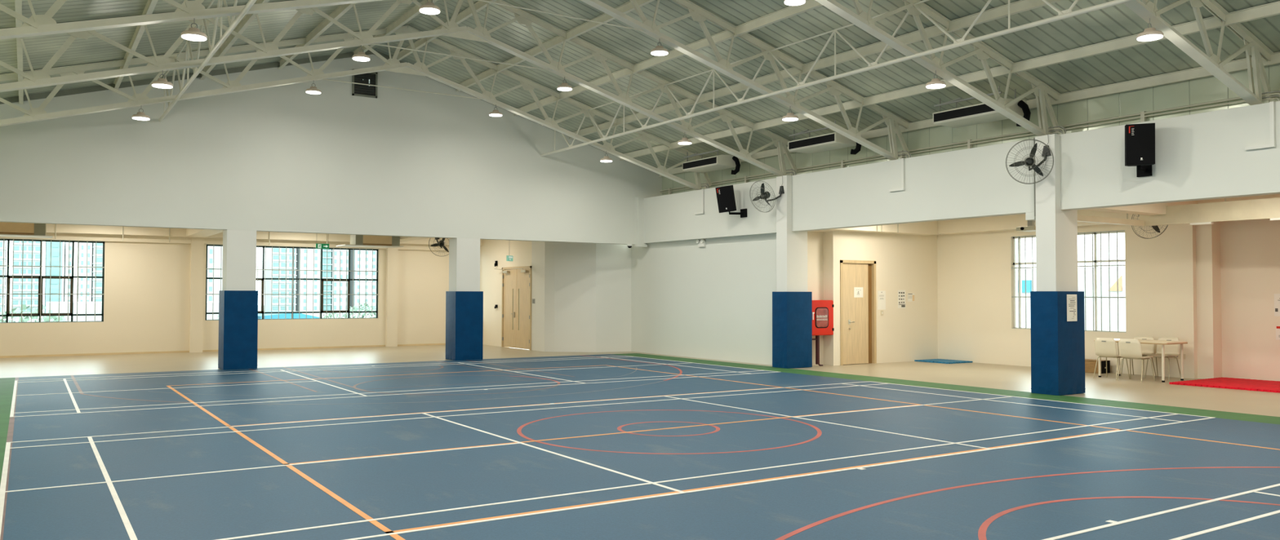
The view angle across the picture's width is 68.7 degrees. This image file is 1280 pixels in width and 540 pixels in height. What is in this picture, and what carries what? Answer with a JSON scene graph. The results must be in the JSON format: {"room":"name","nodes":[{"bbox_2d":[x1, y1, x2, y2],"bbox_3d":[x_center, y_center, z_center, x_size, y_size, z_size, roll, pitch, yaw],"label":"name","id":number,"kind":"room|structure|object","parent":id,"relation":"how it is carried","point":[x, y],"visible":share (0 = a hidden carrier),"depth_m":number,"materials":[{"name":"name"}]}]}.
{"room":"sports hall","nodes":[
{"label":"sports hall","id":0,"kind":"room"},
{"bbox_2d":[0,237,448,355],"bbox_3d":[-12.537,0.521,25.830,17.650,3.500,0.370,1,-2,-33],"label":"wall","id":1,"kind":"structure","parent":0,"point":[154,296],"depth_m":25.77,"materials":[{"name":"beige paint"}]},
{"bbox_2d":[0,238,104,323],"bbox_3d":[-15.960,0.275,23.645,4.220,2.130,0.125,1,-2,-33],"label":"window","id":2,"kind":"structure","parent":1,"relation":"in","point":[40,277],"depth_m":24.08,"materials":[{"name":"clear glass"}]},
{"bbox_2d":[0,343,445,358],"bbox_3d":[-12.613,2.243,25.689,17.420,0.050,0.012,1,-2,-33],"label":"baseboard","id":3,"kind":"structure","parent":1,"relation":"attached to","point":[365,346],"depth_m":25.63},
{"bbox_2d":[0,223,482,251],"bbox_3d":[-10.809,-1.048,23.025,17.420,0.500,6.580,1,-2,-33],"label":"ceiling","id":4,"kind":"structure","parent":1,"relation":"attached to","point":[64,232],"depth_m":25.41,"materials":[{"name":"beige paint"}]},
{"bbox_2d":[205,244,378,320],"bbox_3d":[-10.100,0.383,27.480,4.870,2.130,0.125,1,-2,-33],"label":"window","id":5,"kind":"structure","parent":1,"relation":"in","point":[263,279],"depth_m":27.90,"materials":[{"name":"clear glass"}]},
{"bbox_2d":[0,54,662,244],"bbox_3d":[-6.312,-2.983,21.933,16.510,4.330,0.250,1,-2,-33],"label":"wall","id":6,"kind":"structure","parent":0,"point":[286,158],"depth_m":21.15,"materials":[{"name":"white paint"}]},
{"bbox_2d":[0,49,656,173],"bbox_3d":[-6.231,-3.965,21.837,16.429,2.377,0.040,1,-2,-33],"label":"trim","id":7,"kind":"structure","parent":6,"relation":"attached to","point":[146,82],"depth_m":19.70,"materials":[{"name":"metal"}]},
{"bbox_2d":[351,69,377,98],"bbox_3d":[-6.389,-4.323,21.742,0.580,0.600,0.040,1,-2,-33],"label":"louvres","id":8,"kind":"object","parent":6,"relation":"attached to","point":[371,78],"visible":0.88,"depth_m":21.75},
{"bbox_2d":[635,196,647,247],"bbox_3d":[0.029,-1.323,25.795,0.300,1.370,0.170,1,-2,-33],"label":"trim","id":9,"kind":"structure","parent":6,"relation":"attached to","point":[639,201],"depth_m":25.74,"materials":[{"name":"white paint"}]},
{"bbox_2d":[480,239,532,346],"bbox_3d":[-4.168,0.616,28.948,0.230,3.500,4.080,1,-2,-33],"label":"wall","id":10,"kind":"structure","parent":0,"point":[491,251],"depth_m":29.29,"materials":[{"name":"beige paint"}]},
{"bbox_2d":[494,266,531,350],"bbox_3d":[-3.788,1.125,28.079,0.270,2.440,2.232,1,-2,-33],"label":"door","id":11,"kind":"structure","parent":10,"relation":"in","point":[516,311],"depth_m":27.99,"materials":[{"name":"brown wood"}]},
{"bbox_2d":[531,241,631,352],"bbox_3d":[-1.662,0.563,26.693,3.079,3.500,0.833,0,-1,8],"label":"wall","id":12,"kind":"structure","parent":0,"point":[581,292],"depth_m":26.36,"materials":[{"name":"paint"}]},
{"bbox_2d":[0,0,1279,168],"bbox_3d":[0.323,-4.253,11.831,16.900,2.401,24.570,1,-2,-33],"label":"ceiling","id":13,"kind":"structure","parent":0,"point":[633,46],"depth_m":16.87,"materials":[{"name":"metal"}]},
{"bbox_2d":[14,0,23,104],"bbox_3d":[-5.393,-3.525,8.069,0.070,0.155,23.969,1,-2,-33],"label":"roof purlin","id":14,"kind":"structure","parent":13,"relation":"attached to","point":[18,3],"depth_m":14.14,"materials":[{"name":"paint"}]},
{"bbox_2d":[113,0,158,89],"bbox_3d":[-4.070,-3.938,8.946,0.070,0.155,23.969,1,-2,-33],"label":"roof purlin","id":15,"kind":"structure","parent":13,"relation":"attached to","point":[150,6],"depth_m":15.26,"materials":[{"name":"paint"}]},
{"bbox_2d":[200,0,269,79],"bbox_3d":[-2.730,-4.356,9.833,0.070,0.155,23.969,1,-2,-33],"label":"roof purlin","id":16,"kind":"structure","parent":13,"relation":"attached to","point":[246,20],"depth_m":16.69,"materials":[{"name":"paint"}]},
{"bbox_2d":[277,3,355,69],"bbox_3d":[-1.416,-4.767,10.704,0.070,0.155,23.969,1,-2,-33],"label":"roof purlin","id":17,"kind":"structure","parent":13,"relation":"attached to","point":[341,10],"depth_m":17.77,"materials":[{"name":"paint"}]},
{"bbox_2d":[353,0,438,54],"bbox_3d":[-0.051,-5.193,11.608,0.070,0.155,23.969,1,-2,-33],"label":"roof purlin","id":18,"kind":"structure","parent":13,"relation":"attached to","point":[410,15],"depth_m":18.91,"materials":[{"name":"paint"}]},
{"bbox_2d":[456,0,654,92],"bbox_3d":[2.064,-4.702,12.982,0.070,0.155,23.969,1,-2,-33],"label":"roof purlin","id":19,"kind":"structure","parent":13,"relation":"attached to","point":[627,7],"depth_m":18.56,"materials":[{"name":"paint"}]},
{"bbox_2d":[514,0,837,115],"bbox_3d":[3.377,-4.243,13.830,0.070,0.155,23.969,1,-2,-33],"label":"roof purlin","id":20,"kind":"structure","parent":13,"relation":"attached to","point":[792,11],"depth_m":17.39,"materials":[{"name":"paint"}]},
{"bbox_2d":[682,147,741,174],"bbox_3d":[1.781,-2.599,22.821,0.744,0.683,1.614,1,-2,-33],"label":"air conditioner","id":21,"kind":"object","parent":13,"relation":"hanging from","point":[717,162],"visible":0.92,"depth_m":22.50,"materials":[{"name":"grey plastic"}]},
{"bbox_2d":[683,156,716,169],"bbox_3d":[1.443,-2.594,22.716,0.008,0.150,1.360,1,-2,-33],"label":"outlet","id":22,"kind":"object","parent":21,"relation":"attached to","point":[712,161],"depth_m":22.69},
{"bbox_2d":[568,0,1064,139],"bbox_3d":[4.715,-3.776,14.695,0.070,0.155,23.969,1,-2,-33],"label":"roof purlin","id":23,"kind":"structure","parent":13,"relation":"attached to","point":[1021,6],"depth_m":16.26,"materials":[{"name":"paint"}]},
{"bbox_2d":[787,120,861,155],"bbox_3d":[3.900,-2.678,19.585,0.744,0.683,1.614,1,-2,-33],"label":"air conditioner","id":24,"kind":"object","parent":13,"relation":"hanging from","point":[831,141],"visible":0.74,"depth_m":19.40,"materials":[{"name":"grey plastic"}]},
{"bbox_2d":[788,133,834,149],"bbox_3d":[3.563,-2.672,19.480,0.008,0.150,1.360,1,-2,-33],"label":"outlet","id":25,"kind":"object","parent":24,"relation":"attached to","point":[827,139],"depth_m":19.46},
{"bbox_2d":[619,0,1279,160],"bbox_3d":[6.036,-3.314,15.549,0.070,0.155,23.969,1,-2,-33],"label":"beam","id":26,"kind":"structure","parent":13,"relation":"attached to","point":[1272,9],"depth_m":15.23,"materials":[{"name":"metal"}]},
{"bbox_2d":[658,52,1279,177],"bbox_3d":[7.115,-2.937,16.246,0.070,0.155,23.969,1,-2,-33],"label":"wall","id":27,"kind":"structure","parent":13,"relation":"attached to","point":[1237,65],"depth_m":15.29,"materials":[{"name":"paint"}]},
{"bbox_2d":[933,85,1031,128],"bbox_3d":[5.998,-2.755,16.381,0.744,0.683,1.614,1,-2,-33],"label":"air conditioner","id":28,"kind":"object","parent":13,"relation":"hanging from","point":[979,113],"visible":0.66,"depth_m":16.30,"materials":[{"name":"grey plastic"}]},
{"bbox_2d":[933,104,995,122],"bbox_3d":[5.661,-2.750,16.276,0.008,0.150,1.360,1,-2,-33],"label":"outlet","id":29,"kind":"object","parent":28,"relation":"attached to","point":[975,110],"depth_m":16.32,"materials":[{"name":"metal"}]},
{"bbox_2d":[0,345,1279,417],"bbox_3d":[-0.955,2.117,14.982,25.200,0.200,31.500,1,-2,-33],"label":"floor","id":30,"kind":"structure","parent":0,"point":[1006,377],"depth_m":20.28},
{"bbox_2d":[222,229,256,290],"bbox_3d":[-8.742,0.640,20.403,0.600,3.000,0.501,1,-2,-33],"label":"pillar","id":31,"kind":"structure","parent":30,"relation":"on","point":[239,246],"depth_m":20.22,"materials":[{"name":"paint"}]},
{"bbox_2d":[217,290,257,369],"bbox_3d":[-8.746,1.292,20.373,0.706,1.684,0.666,1,-2,-33],"label":"pad","id":32,"kind":"object","parent":31,"relation":"attached to","point":[237,309],"visible":1,"depth_m":20.10,"materials":[{"name":"fabric"}]},
{"bbox_2d":[448,238,479,291],"bbox_3d":[-4.366,0.721,23.267,0.620,3.000,0.501,1,-2,-33],"label":"pillar","id":33,"kind":"structure","parent":30,"relation":"on","point":[464,253],"depth_m":23.08,"materials":[{"name":"paint"}]},
{"bbox_2d":[444,291,483,360],"bbox_3d":[-4.362,1.373,23.242,0.746,1.684,0.666,1,-2,-33],"label":"pad","id":34,"kind":"object","parent":33,"relation":"attached to","point":[464,309],"visible":1,"depth_m":22.98,"materials":[{"name":"blue plastic"}]},
{"bbox_2d":[0,353,1279,539],"bbox_3d":[0.241,1.930,11.663,14.880,0.007,24.090,1,-2,-33],"label":"sports court","id":35,"kind":"object","parent":30,"relation":"on","point":[625,446],"visible":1,"depth_m":9.36,"materials":[{"name":"rubber"}]},
{"bbox_2d":[776,175,807,292],"bbox_3d":[3.409,0.042,20.993,0.620,4.270,0.350,1,-2,-33],"label":"pillar","id":36,"kind":"structure","parent":30,"relation":"on","point":[791,246],"depth_m":20.82,"materials":[{"name":"paint"}]},
{"bbox_2d":[749,175,784,212],"bbox_3d":[2.791,-1.693,20.764,0.785,0.816,0.473,0,-2,17],"label":"wall fan","id":37,"kind":"object","parent":36,"relation":"attached to","point":[764,196],"visible":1,"depth_m":20.79,"materials":[{"name":"metal"}]},
{"bbox_2d":[772,292,812,368],"bbox_3d":[3.405,1.328,20.953,0.776,1.684,0.506,1,-2,-33],"label":"pad","id":38,"kind":"object","parent":36,"relation":"attached to","point":[792,312],"visible":0.99,"depth_m":20.74,"materials":[{"name":"blue plastic"}]},
{"bbox_2d":[812,300,834,366],"bbox_3d":[4.018,1.442,21.334,0.795,1.510,0.350,1,-2,-33],"label":"cabinet","id":39,"kind":"object","parent":30,"relation":"on","point":[822,310],"visible":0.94,"depth_m":21.27,"materials":[{"name":"red metal"}]},
{"bbox_2d":[914,359,972,364],"bbox_3d":[7.357,2.213,22.707,0.870,0.029,1.020,1,-2,-33],"label":"foam mat","id":40,"kind":"object","parent":30,"relation":"on","point":[935,361],"visible":1,"depth_m":22.58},
{"bbox_2d":[1035,133,1078,378],"bbox_3d":[6.945,-0.089,15.594,0.620,4.270,0.360,1,-2,-33],"label":"pillar","id":41,"kind":"structure","parent":30,"relation":"on","point":[1056,228],"depth_m":15.43,"materials":[{"name":"paint"}]},
{"bbox_2d":[1005,134,1053,184],"bbox_3d":[6.395,-1.818,15.260,0.739,0.833,0.409,0,-1,-9],"label":"wall fan","id":42,"kind":"object","parent":41,"relation":"attached to","point":[1028,162],"visible":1,"depth_m":15.24,"materials":[{"name":"metal"}]},
{"bbox_2d":[1030,291,1085,395],"bbox_3d":[6.941,1.197,15.554,0.776,1.684,0.516,1,-2,-33],"label":"pad","id":43,"kind":"object","parent":41,"relation":"attached to","point":[1057,344],"visible":0.98,"depth_m":15.33,"materials":[{"name":"blue plastic"}]},
{"bbox_2d":[1066,294,1076,321],"bbox_3d":[7.082,0.620,15.347,0.280,0.440,0.005,1,-2,-33],"label":"notice","id":44,"kind":"object","parent":43,"relation":"attached to","point":[1071,299],"visible":1,"depth_m":15.34,"materials":[{"name":"white paper"}]},
{"bbox_2d":[1084,359,1110,373],"bbox_3d":[9.445,2.029,19.879,0.340,0.262,0.925,1,-2,-33],"label":"wooden crate","id":45,"kind":"object","parent":30,"relation":"on","point":[1090,364],"visible":0.35,"depth_m":19.55,"materials":[{"name":"brown wood"}]},
{"bbox_2d":[1093,337,1129,380],"bbox_3d":[9.178,1.719,18.244,0.503,0.802,0.478,1,-2,-33],"label":"plastic chair","id":46,"kind":"object","parent":30,"relation":"on","point":[1106,348],"visible":0.86,"depth_m":18.12,"materials":[{"name":"plastic"}]},
{"bbox_2d":[1116,338,1155,382],"bbox_3d":[9.430,1.709,17.823,0.503,0.802,0.478,1,-2,-33],"label":"plastic chair","id":47,"kind":"object","parent":30,"relation":"on","point":[1128,348],"visible":1,"depth_m":17.71,"materials":[{"name":"plastic"}]},
{"bbox_2d":[1120,336,1156,377],"bbox_3d":[10.002,1.734,18.784,0.503,0.802,0.478,1,-2,-33],"label":"plastic chair","id":48,"kind":"object","parent":30,"relation":"on","point":[1146,348],"visible":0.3,"depth_m":18.83,"materials":[{"name":"plastic"}]},
{"bbox_2d":[1093,338,1187,382],"bbox_3d":[9.755,1.747,18.262,0.804,0.745,1.444,1,-2,-33],"label":"table","id":49,"kind":"object","parent":30,"relation":"on","point":[1162,343],"visible":0.8,"depth_m":17.90,"materials":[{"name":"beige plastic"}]},
{"bbox_2d":[1144,337,1180,380],"bbox_3d":[10.260,1.724,18.354,0.503,0.802,0.478,1,-2,-33],"label":"plastic chair","id":50,"kind":"object","parent":30,"relation":"on","point":[1170,350],"visible":0.89,"depth_m":18.41,"materials":[{"name":"plastic"}]},
{"bbox_2d":[1168,377,1279,392],"bbox_3d":[11.621,2.047,16.004,1.960,0.034,4.030,1,-2,-33],"label":"foam mat","id":51,"kind":"object","parent":30,"relation":"on","point":[1268,386],"visible":1,"depth_m":16.86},
{"bbox_2d":[631,233,776,365],"bbox_3d":[1.635,0.735,23.986,0.250,3.030,6.630,1,-2,-33],"label":"wall","id":52,"kind":"structure","parent":0,"point":[713,301],"depth_m":23.68,"materials":[{"name":"white paint"}]},
{"bbox_2d":[807,230,937,365],"bbox_3d":[5.560,0.470,22.516,4.700,3.500,0.500,1,-2,-33],"label":"wall","id":53,"kind":"structure","parent":0,"point":[908,263],"depth_m":22.48,"materials":[{"name":"beige paint"}]},
{"bbox_2d":[840,260,876,365],"bbox_3d":[5.071,0.990,21.962,1.170,2.430,0.231,1,-2,-33],"label":"door","id":54,"kind":"structure","parent":53,"relation":"in","point":[858,319],"depth_m":21.93,"materials":[{"name":"brown wood"}]},
{"bbox_2d":[877,290,885,310],"bbox_3d":[5.769,0.721,22.345,0.270,0.450,0.005,1,-2,-33],"label":"notice","id":55,"kind":"object","parent":53,"relation":"attached to","point":[881,294],"visible":1,"depth_m":22.34,"materials":[{"name":"white paper"}]},
{"bbox_2d":[644,101,1279,244],"bbox_3d":[6.911,-1.528,16.079,0.750,1.370,23.970,1,-2,-33],"label":"wall","id":56,"kind":"structure","parent":0,"point":[1203,156],"depth_m":16.35,"materials":[{"name":"white paint"}]},
{"bbox_2d":[0,25,711,190],"bbox_3d":[-4.955,-3.672,19.880,16.308,3.033,0.150,1,-2,-33],"label":"roof truss","id":57,"kind":"object","parent":56,"relation":"on","point":[392,64],"visible":0.86,"depth_m":19.44,"materials":[{"name":"metal"}]},
{"bbox_2d":[158,0,257,121],"bbox_3d":[-3.924,-3.712,10.224,0.064,0.831,21.983,1,-2,-33],"label":"truss","id":58,"kind":"object","parent":57,"relation":"attached to","point":[233,23],"visible":0.73,"depth_m":14.57,"materials":[{"name":"metal"}]},
{"bbox_2d":[391,0,497,61],"bbox_3d":[0.702,-5.179,12.101,0.070,0.155,23.969,1,-2,-33],"label":"roof purlin","id":59,"kind":"structure","parent":57,"relation":"attached to","point":[464,15],"depth_m":18.81,"materials":[{"name":"paint"}]},
{"bbox_2d":[541,0,1134,156],"bbox_3d":[3.480,-3.575,15.069,0.064,0.831,21.983,1,-2,-33],"label":"truss","id":60,"kind":"object","parent":57,"relation":"attached to","point":[1065,14],"visible":0.91,"depth_m":15.44,"materials":[{"name":"metal"}]},
{"bbox_2d":[0,0,797,176],"bbox_3d":[-3.191,-3.737,17.186,16.308,3.033,0.150,1,-2,-33],"label":"roof truss","id":61,"kind":"object","parent":56,"relation":"on","point":[41,78],"visible":0.84,"depth_m":17.10,"materials":[{"name":"metal"}]},
{"bbox_2d":[151,70,173,88],"bbox_3d":[-7.364,-2.950,14.435,0.300,0.259,0.300,1,-2,-33],"label":"lamp","id":62,"kind":"object","parent":61,"relation":"hanging from","point":[162,83],"visible":1,"depth_m":14.36,"materials":[{"name":"grey plastic"}]},
{"bbox_2d":[0,0,909,160],"bbox_3d":[-1.395,-3.804,14.443,16.308,3.033,0.150,1,-2,-33],"label":"roof truss","id":63,"kind":"object","parent":56,"relation":"on","point":[37,24],"visible":0.96,"depth_m":15.59,"materials":[{"name":"metal"}]},
{"bbox_2d":[180,18,207,41],"bbox_3d":[-5.567,-3.017,11.692,0.300,0.259,0.300,1,-2,-33],"label":"lamp","id":64,"kind":"object","parent":63,"relation":"hanging from","point":[194,34],"visible":1,"depth_m":11.63,"materials":[{"name":"grey plastic"}]},
{"bbox_2d":[418,0,440,14],"bbox_3d":[-3.005,-3.817,13.389,0.300,0.259,0.300,1,-2,-33],"label":"lamp","id":65,"kind":"object","parent":63,"relation":"hanging from","point":[428,8],"visible":1,"depth_m":13.32,"materials":[{"name":"grey plastic"}]},
{"bbox_2d":[715,185,746,217],"bbox_3d":[2.124,-1.631,22.075,0.720,0.763,0.448,1,-2,-33],"label":"loudspeaker","id":66,"kind":"object","parent":56,"relation":"attached to","point":[725,194],"visible":1,"depth_m":21.93,"materials":[{"name":"black plastic"}]},
{"bbox_2d":[715,186,733,213],"bbox_3d":[1.984,-1.654,21.914,0.370,0.580,0.013,-6,6,26],"label":"grille","id":67,"kind":"object","parent":66,"relation":"attached to","point":[725,198],"depth_m":21.90,"materials":[{"name":"black plastic"}]},
{"bbox_2d":[888,158,905,191],"bbox_3d":[5.011,-1.849,18.265,0.045,0.618,0.365,1,-2,-33],"label":"conduit","id":68,"kind":"object","parent":56,"relation":"attached to","point":[903,160],"depth_m":18.12,"materials":[{"name":"paint"}]},
{"bbox_2d":[814,0,1061,136],"bbox_3d":[0.402,-3.871,11.700,16.308,3.033,0.150,1,-2,-33],"label":"roof truss","id":69,"kind":"object","parent":56,"relation":"on","point":[864,20],"visible":0.92,"depth_m":14.72,"materials":[{"name":"metal"}]},
{"bbox_2d":[925,71,946,88],"bbox_3d":[4.546,-2.938,14.391,0.300,0.259,0.300,1,-2,-33],"label":"lamp","id":70,"kind":"object","parent":69,"relation":"hanging from","point":[935,83],"visible":1,"depth_m":14.31,"materials":[{"name":"white metal"}]},
{"bbox_2d":[659,90,1279,194],"bbox_3d":[7.143,-2.349,16.239,0.072,0.279,23.950,1,-2,-33],"label":"beam","id":71,"kind":"structure","parent":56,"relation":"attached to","point":[1144,116],"depth_m":17.07,"materials":[{"name":"metal"}]},
{"bbox_2d":[826,194,1279,235],"bbox_3d":[8.964,-1.212,17.134,4.450,0.400,12.300,1,-2,-33],"label":"ceiling","id":72,"kind":"structure","parent":56,"relation":"attached to","point":[1005,223],"depth_m":21.48,"materials":[{"name":"beige paint"}]},
{"bbox_2d":[1124,123,1155,177],"bbox_3d":[7.492,-1.799,14.066,0.385,0.747,0.576,-1,-2,23],"label":"loudspeaker","id":73,"kind":"object","parent":56,"relation":"attached to","point":[1140,139],"visible":1,"depth_m":13.83,"materials":[{"name":"black plastic"}]},
{"bbox_2d":[1123,0,1274,105],"bbox_3d":[2.198,-3.937,8.956,16.308,3.033,0.150,1,-2,-33],"label":"roof truss","id":74,"kind":"object","parent":56,"relation":"on","point":[1146,10],"visible":0.93,"depth_m":12.55,"materials":[{"name":"metal"}]},
{"bbox_2d":[1136,18,1164,41],"bbox_3d":[6.342,-3.005,11.648,0.300,0.259,0.300,1,-2,-33],"label":"lamp","id":75,"kind":"object","parent":74,"relation":"hanging from","point":[1148,34],"visible":1,"depth_m":11.58,"materials":[{"name":"white metal"}]},
{"bbox_2d":[1244,102,1275,150],"bbox_3d":[8.533,-1.980,12.887,0.045,0.618,0.365,1,-2,-33],"label":"pipe","id":76,"kind":"object","parent":56,"relation":"attached to","point":[1272,104],"depth_m":12.75,"materials":[{"name":"paint"}]},
{"bbox_2d":[662,63,1279,195],"bbox_3d":[7.210,-2.550,16.299,0.060,0.887,23.970,1,-2,-33],"label":"wall","id":77,"kind":"structure","parent":0,"point":[1209,89],"depth_m":16.34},
{"bbox_2d":[937,223,1197,378],"bbox_3d":[9.188,0.439,21.037,0.250,3.500,6.350,1,-2,-33],"label":"wall","id":78,"kind":"structure","parent":0,"point":[975,272],"depth_m":21.31,"materials":[{"name":"beige paint"}]},
{"bbox_2d":[1011,230,1125,333],"bbox_3d":[9.409,0.263,20.618,0.125,2.130,2.700,1,-2,-33],"label":"window","id":79,"kind":"structure","parent":78,"relation":"in","point":[1095,263],"depth_m":20.19,"materials":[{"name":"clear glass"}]},
{"bbox_2d":[1195,218,1279,381],"bbox_3d":[14.488,0.261,13.692,0.830,3.500,11.750,1,-2,-33],"label":"wall","id":80,"kind":"structure","parent":0,"point":[1237,263],"depth_m":18.04,"materials":[{"name":"beige paint"}]},
{"bbox_3d":[-9.909,-1.328,23.740,19.700,0.100,6.780,1,-2,-33],"label":"ceiling","id":81,"kind":"structure","parent":0,"visible":0},
{"bbox_2d":[0,222,53,238],"bbox_3d":[-14.689,-1.069,21.859,1.650,0.550,0.980,1,-2,-33],"label":"air conditioner","id":82,"kind":"object","parent":81,"relation":"hanging from","point":[6,229],"visible":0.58,"depth_m":21.62,"materials":[{"name":"white metal"}]},
{"bbox_2d":[0,222,34,233],"bbox_3d":[-14.394,-0.993,21.488,0.820,0.260,0.020,1,-2,-33],"label":"grille","id":83,"kind":"object","parent":82,"relation":"attached to","point":[5,228],"depth_m":21.52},
{"bbox_2d":[0,234,53,238],"bbox_3d":[-14.711,-0.803,21.886,1.650,0.020,0.900,1,-2,-33],"label":"tray","id":84,"kind":"object","parent":82,"relation":"on","point":[45,236],"depth_m":21.90,"materials":[{"name":"paint"}]},
{"bbox_2d":[336,235,404,248],"bbox_3d":[-7.620,-0.939,26.485,1.650,0.550,0.980,1,-2,-33],"label":"air conditioner","id":85,"kind":"object","parent":81,"relation":"hanging from","point":[356,241],"visible":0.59,"depth_m":26.14,"materials":[{"name":"white metal"}]},
{"bbox_2d":[336,244,404,248],"bbox_3d":[-7.642,-0.673,26.512,1.650,0.020,0.900,1,-2,-33],"label":"tray","id":86,"kind":"object","parent":85,"relation":"on","point":[348,246],"depth_m":26.34,"materials":[{"name":"paint"}]},
{"bbox_2d":[363,235,391,244],"bbox_3d":[-7.324,-0.863,26.115,0.820,0.260,0.020,1,-2,-33],"label":"grille","id":87,"kind":"object","parent":85,"relation":"attached to","point":[367,239],"depth_m":26.11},
{"bbox_2d":[428,237,448,256],"bbox_3d":[-5.650,-0.791,26.784,0.667,0.803,0.507,0,-1,13],"label":"wall fan","id":88,"kind":"object","parent":81,"relation":"hanging from","point":[441,243],"visible":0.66,"depth_m":26.71,"materials":[{"name":"metal"}]},
{"bbox_3d":[10.675,-1.508,15.213,5.600,0.100,18.400,1,-2,-33],"label":"ceiling","id":89,"kind":"structure","parent":0,"visible":0},
{"bbox_2d":[1077,213,1144,226],"bbox_3d":[8.254,-1.135,16.847,2.850,0.570,0.100,1,-2,-33],"label":"beam","id":90,"kind":"structure","parent":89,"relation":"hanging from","point":[1080,218],"depth_m":16.98,"materials":[{"name":"paint"}]},
{"bbox_2d":[1138,197,1279,226],"bbox_3d":[11.063,-1.171,15.250,0.100,0.570,5.850,1,-2,-33],"label":"beam","id":91,"kind":"structure","parent":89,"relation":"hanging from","point":[1267,208],"depth_m":16.49,"materials":[{"name":"paint"}]},
{"label":"outside","id":92,"kind":"structure","parent":0,"visible":0},
{"bbox_2d":[0,305,375,322],"bbox_3d":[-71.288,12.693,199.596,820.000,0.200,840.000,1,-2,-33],"label":"ground","id":93,"kind":"structure","parent":92,"point":[259,306],"depth_m":324.31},
{"bbox_2d":[0,240,6,314],"bbox_3d":[-234.832,-14.031,340.213,7.900,60.200,14.700,1,-2,-33],"label":"tower block","id":94,"kind":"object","parent":93,"relation":"on","point":[1,242],"visible":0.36,"depth_m":335.83,"materials":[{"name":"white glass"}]},
{"bbox_2d":[11,240,39,313],"bbox_3d":[-226.205,-18.871,345.980,9.100,70.200,14.700,1,-2,-33],"label":"tower block","id":95,"kind":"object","parent":93,"relation":"on","point":[18,245],"visible":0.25,"depth_m":339.71,"materials":[{"name":"white concrete"}]},
{"bbox_2d":[0,304,71,322],"bbox_3d":[-28.463,5.139,43.620,3.428,7.125,3.382,1,-2,-33],"label":"tree","id":96,"kind":"object","parent":93,"relation":"on","point":[25,319],"visible":0.16,"depth_m":43.60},
{"bbox_2d":[44,241,62,313],"bbox_3d":[-219.353,2.657,350.244,5.100,27.000,14.200,1,-2,-33],"label":"tower block","id":97,"kind":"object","parent":93,"relation":"on","point":[55,271],"visible":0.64,"depth_m":344.47,"materials":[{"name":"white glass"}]},
{"bbox_2d":[63,242,71,302],"bbox_3d":[-215.289,-23.760,353.546,2.700,80.000,14.200,1,-2,-33],"label":"tower block","id":98,"kind":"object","parent":93,"relation":"on","point":[66,244],"visible":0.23,"depth_m":346.92,"materials":[{"name":"white concrete"}]},
{"bbox_2d":[76,242,92,302],"bbox_3d":[-211.079,-15.685,356.108,4.200,64.000,14.200,1,-2,-33],"label":"tower block","id":99,"kind":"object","parent":93,"relation":"on","point":[82,246],"visible":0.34,"depth_m":349.89,"materials":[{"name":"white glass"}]},
{"bbox_2d":[91,243,102,302],"bbox_3d":[-207.263,-14.522,358.280,4.200,62.200,14.700,1,-2,-33],"label":"tower block","id":100,"kind":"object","parent":93,"relation":"on","point":[99,246],"visible":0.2,"depth_m":352.12,"materials":[{"name":"white concrete"}]},
{"bbox_2d":[45,301,218,321],"bbox_3d":[-39.661,6.031,75.204,13.500,6.900,13.000,1,-2,-33],"label":"warehouse","id":101,"kind":"structure","parent":93,"relation":"on","point":[54,305],"depth_m":67.47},
{"bbox_2d":[206,246,222,301],"bbox_3d":[-170.156,2.066,382.476,17.500,30.000,14.200,1,-2,-33],"label":"tower block","id":102,"kind":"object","parent":93,"relation":"on","point":[217,250],"visible":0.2,"depth_m":374.28,"materials":[{"name":"white concrete"}]},
{"bbox_2d":[263,248,297,311],"bbox_3d":[-151.486,-21.489,394.976,10.100,78.200,14.700,1,-2,-33],"label":"tower block","id":103,"kind":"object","parent":93,"relation":"on","point":[277,261],"visible":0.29,"depth_m":388.81,"materials":[{"name":"white concrete"}]},
{"bbox_2d":[257,311,319,319],"bbox_3d":[-31.109,6.629,81.388,5.200,6.050,8.000,1,-2,-33],"label":"shed","id":104,"kind":"object","parent":93,"relation":"on","point":[267,316],"visible":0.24,"depth_m":77.96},
{"bbox_2d":[295,248,319,311],"bbox_3d":[-142.634,-18.419,400.997,8.600,72.000,14.200,1,-2,-33],"label":"tower block","id":105,"kind":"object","parent":93,"relation":"on","point":[304,255],"visible":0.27,"depth_m":394.64,"materials":[{"name":"white concrete"}]},
{"bbox_2d":[322,248,332,311],"bbox_3d":[-136.890,-19.220,404.479,4.000,74.200,14.700,1,-2,-33],"label":"tower block","id":106,"kind":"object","parent":93,"relation":"on","point":[324,251],"visible":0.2,"depth_m":398.18,"materials":[{"name":"white concrete"}]},
{"bbox_2d":[330,249,348,311],"bbox_3d":[-131.930,-15.222,407.929,7.400,66.000,14.200,1,-2,-33],"label":"tower block","id":107,"kind":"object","parent":93,"relation":"on","point":[343,253],"visible":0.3,"depth_m":401.15,"materials":[{"name":"white concrete"}]},
{"bbox_2d":[345,301,375,318],"bbox_3d":[-24.136,6.190,81.246,3.189,6.956,3.204,1,-2,-33],"label":"tree","id":108,"kind":"object","parent":93,"relation":"on","point":[367,307],"visible":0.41,"depth_m":80.69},
{"bbox_2d":[349,249,376,311],"bbox_3d":[-121.478,-12.030,414.697,13.200,60.000,14.200,1,-2,-33],"label":"tower block","id":109,"kind":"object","parent":93,"relation":"on","point":[371,285],"visible":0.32,"depth_m":407.57,"materials":[{"name":"white concrete"}]},
{"bbox_2d":[1017,266,1125,330],"bbox_3d":[32.738,4.326,44.346,14.200,9.000,32.000,1,-2,-33],"label":"house","id":110,"kind":"structure","parent":93,"relation":"on","point":[1081,271],"depth_m":47.23,"materials":[{"name":"white"}]},
{"bbox_2d":[1105,275,1125,331],"bbox_3d":[22.648,4.534,43.412,2.100,8.500,1.000,1,-2,-33],"label":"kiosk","id":111,"kind":"object","parent":93,"relation":"on","point":[1113,289],"visible":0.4,"depth_m":42.94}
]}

